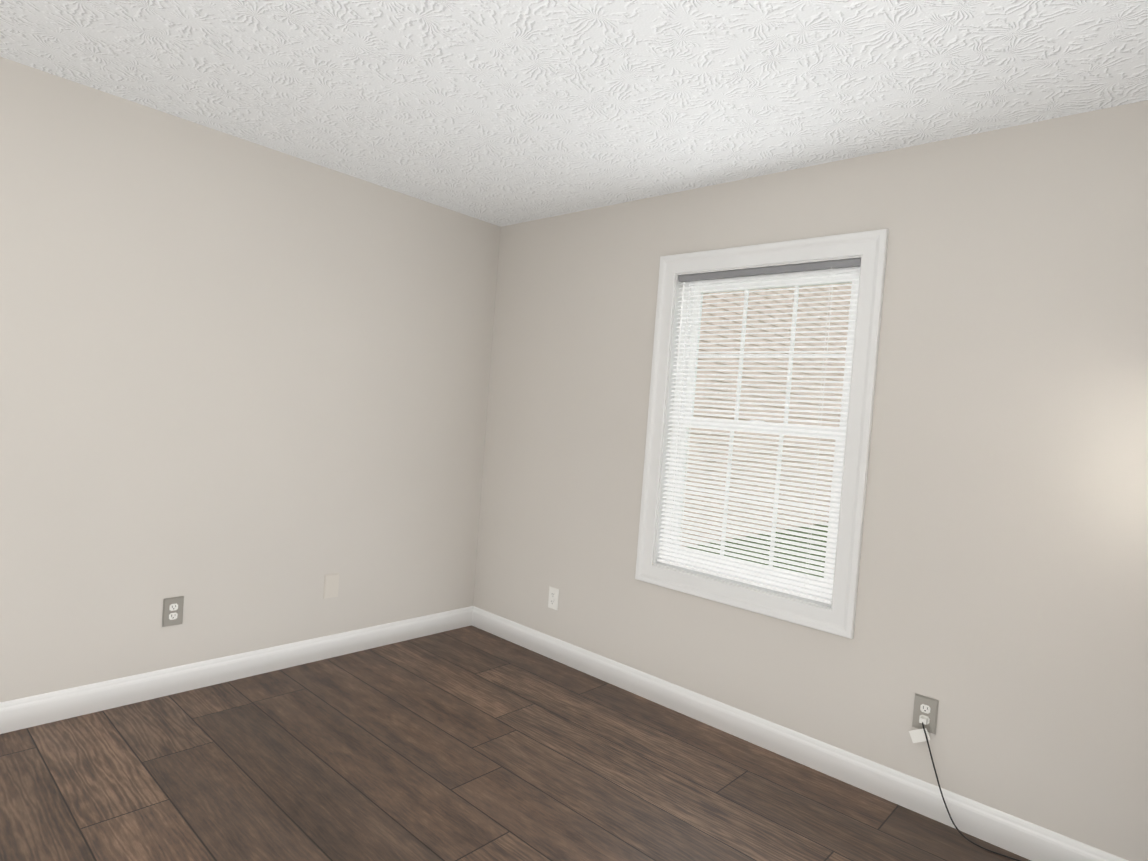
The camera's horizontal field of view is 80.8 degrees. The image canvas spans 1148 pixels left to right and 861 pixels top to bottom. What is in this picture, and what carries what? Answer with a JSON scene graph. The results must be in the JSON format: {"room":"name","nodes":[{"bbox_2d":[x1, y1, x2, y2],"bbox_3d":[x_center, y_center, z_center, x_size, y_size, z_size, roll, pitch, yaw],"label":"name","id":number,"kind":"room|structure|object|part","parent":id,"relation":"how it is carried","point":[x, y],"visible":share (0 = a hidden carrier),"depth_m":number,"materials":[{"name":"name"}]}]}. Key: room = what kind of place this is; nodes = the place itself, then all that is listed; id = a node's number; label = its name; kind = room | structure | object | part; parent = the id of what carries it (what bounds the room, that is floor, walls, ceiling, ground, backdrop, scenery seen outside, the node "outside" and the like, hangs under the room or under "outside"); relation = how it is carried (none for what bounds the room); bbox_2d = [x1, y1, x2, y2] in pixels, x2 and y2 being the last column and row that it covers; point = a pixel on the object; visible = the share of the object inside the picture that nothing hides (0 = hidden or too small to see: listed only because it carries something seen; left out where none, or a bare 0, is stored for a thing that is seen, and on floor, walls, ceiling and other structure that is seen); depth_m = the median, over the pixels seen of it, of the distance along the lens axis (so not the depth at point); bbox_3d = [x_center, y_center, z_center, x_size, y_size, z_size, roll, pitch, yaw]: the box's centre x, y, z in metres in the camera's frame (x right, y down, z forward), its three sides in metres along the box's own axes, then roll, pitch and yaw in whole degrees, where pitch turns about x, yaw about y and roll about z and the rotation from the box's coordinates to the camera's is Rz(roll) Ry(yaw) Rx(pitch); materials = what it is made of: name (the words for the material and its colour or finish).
{"room":"empty bedroom","nodes":[
{"label":"empty bedroom","id":0,"kind":"room"},
{"bbox_2d":[0,57,500,701],"bbox_3d":[-2.000,-0.095,2.624,0.140,2.440,4.480,6,2,42],"label":"wall","id":1,"kind":"structure","parent":0,"point":[244,389],"depth_m":2.97,"materials":[{"name":"beige paint"}]},
{"bbox_2d":[162,596,183,626],"bbox_3d":[-1.726,0.780,2.907,0.009,0.122,0.078,6,2,42],"label":"electrical outlet","id":2,"kind":"object","parent":1,"relation":"attached to","point":[172,610],"visible":1,"depth_m":2.90,"materials":[{"name":"grey"}]},
{"bbox_2d":[0,606,471,733],"bbox_3d":[-2.031,1.070,2.601,0.014,0.115,4.200,6,2,42],"label":"baseboard","id":3,"kind":"structure","parent":1,"relation":"attached to","point":[26,712],"depth_m":3.02,"materials":[{"name":"white wood"}]},
{"bbox_2d":[323,573,338,598],"bbox_3d":[-1.238,0.793,3.446,0.006,0.122,0.078,6,2,42],"label":"wall plate","id":4,"kind":"object","parent":1,"relation":"attached to","point":[331,583],"visible":1,"depth_m":3.44,"materials":[{"name":"white plastic"}]},
{"bbox_2d":[0,625,1030,860],"bbox_3d":[-0.762,1.303,1.439,3.760,0.100,4.480,6,2,42],"label":"floor","id":5,"kind":"structure","parent":0,"point":[470,743],"depth_m":2.41,"materials":[{"name":"laminate"}]},
{"bbox_2d":[909,716,1020,860],"bbox_3d":[1.494,0.573,1.983,0.957,1.670,0.392,6,2,42],"label":"power cord","id":6,"kind":"object","parent":5,"relation":"on","point":[919,735],"visible":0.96,"depth_m":2.41,"materials":[{"name":"plastic"}]},
{"bbox_2d":[0,0,1147,226],"bbox_3d":[-0.570,-1.229,1.375,3.760,0.100,4.480,6,2,42],"label":"ceiling","id":7,"kind":"structure","parent":0,"point":[502,112],"depth_m":2.21,"materials":[{"name":"white paint"}]},
{"bbox_2d":[473,100,1147,860],"bbox_3d":[0.792,0.108,3.013,3.480,2.440,0.140,6,2,42],"label":"wall","id":8,"kind":"structure","parent":0,"point":[1001,614],"depth_m":2.44,"materials":[{"name":"beige paint"}]},
{"bbox_2d":[548,586,558,609],"bbox_3d":[-0.114,0.920,3.698,0.072,0.116,0.009,6,2,42],"label":"outlet","id":9,"kind":"object","parent":8,"relation":"attached to","point":[553,599],"visible":1,"depth_m":3.69,"materials":[{"name":"white plastic"}]},
{"bbox_2d":[635,229,888,638],"bbox_3d":[0.797,-0.017,2.997,1.050,1.580,0.161,6,2,42],"label":"window","id":10,"kind":"structure","parent":8,"relation":"in","point":[870,247],"depth_m":2.93,"materials":[{"name":"white wood"}]},
{"bbox_3d":[0.769,-0.010,2.968,0.844,1.350,0.037,6,2,42],"label":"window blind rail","id":11,"kind":"part","parent":10,"relation":"part of","materials":[{"name":"white plastic"}]},
{"bbox_3d":[0.793,0.304,3.028,0.794,0.682,0.026,6,2,42],"label":"window sash","id":12,"kind":"part","parent":10,"relation":"part of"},
{"bbox_3d":[0.794,0.300,3.028,0.730,0.602,0.003,6,2,42],"label":"sash glass","id":13,"kind":"part","parent":10,"relation":"part of","materials":[{"name":"clear glass"}]},
{"bbox_3d":[0.862,-0.335,3.035,0.794,0.682,0.026,6,2,42],"label":"window sash","id":14,"kind":"part","parent":10,"relation":"part of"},
{"bbox_2d":[679,258,860,281],"bbox_3d":[0.824,-0.696,2.954,0.852,0.026,0.028,6,2,42],"label":"blind headrail","id":15,"kind":"object","parent":10,"relation":"attached to","point":[848,263],"visible":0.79,"depth_m":2.90,"materials":[{"name":"silver metal"}]},
{"bbox_3d":[0.862,-0.335,3.035,0.730,0.618,0.003,6,2,42],"label":"sash glass","id":16,"kind":"part","parent":10,"relation":"part of","materials":[{"name":"clear glass"}]},
{"bbox_2d":[472,606,1127,860],"bbox_3d":[0.652,1.264,2.985,3.420,0.115,0.014,6,2,42],"label":"baseboard","id":17,"kind":"structure","parent":8,"relation":"attached to","point":[1014,834],"depth_m":2.67,"materials":[{"name":"white wood"}]},
{"bbox_2d":[912,693,938,734],"bbox_3d":[1.269,1.024,2.439,0.078,0.122,0.009,6,2,42],"label":"outlet","id":18,"kind":"object","parent":8,"relation":"attached to","point":[925,706],"visible":0.9,"depth_m":2.44,"materials":[{"name":"grey"}]},
{"label":"outside","id":19,"kind":"structure","parent":0,"visible":0},
{"bbox_2d":[687,522,827,577],"bbox_3d":[26.264,3.108,33.850,80.000,0.020,79.800,6,2,42],"label":"lawn","id":20,"kind":"structure","parent":19,"point":[779,548],"depth_m":10.90,"materials":[{"name":"green plant"}]},
{"bbox_2d":[680,283,851,546],"bbox_3d":[1.411,-1.408,12.052,3.020,7.105,11.250,6,2,42],"label":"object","id":21,"kind":"object","parent":20,"relation":"on","point":[779,349],"depth_m":12.20,"materials":[{"name":"paint"}]}
]}

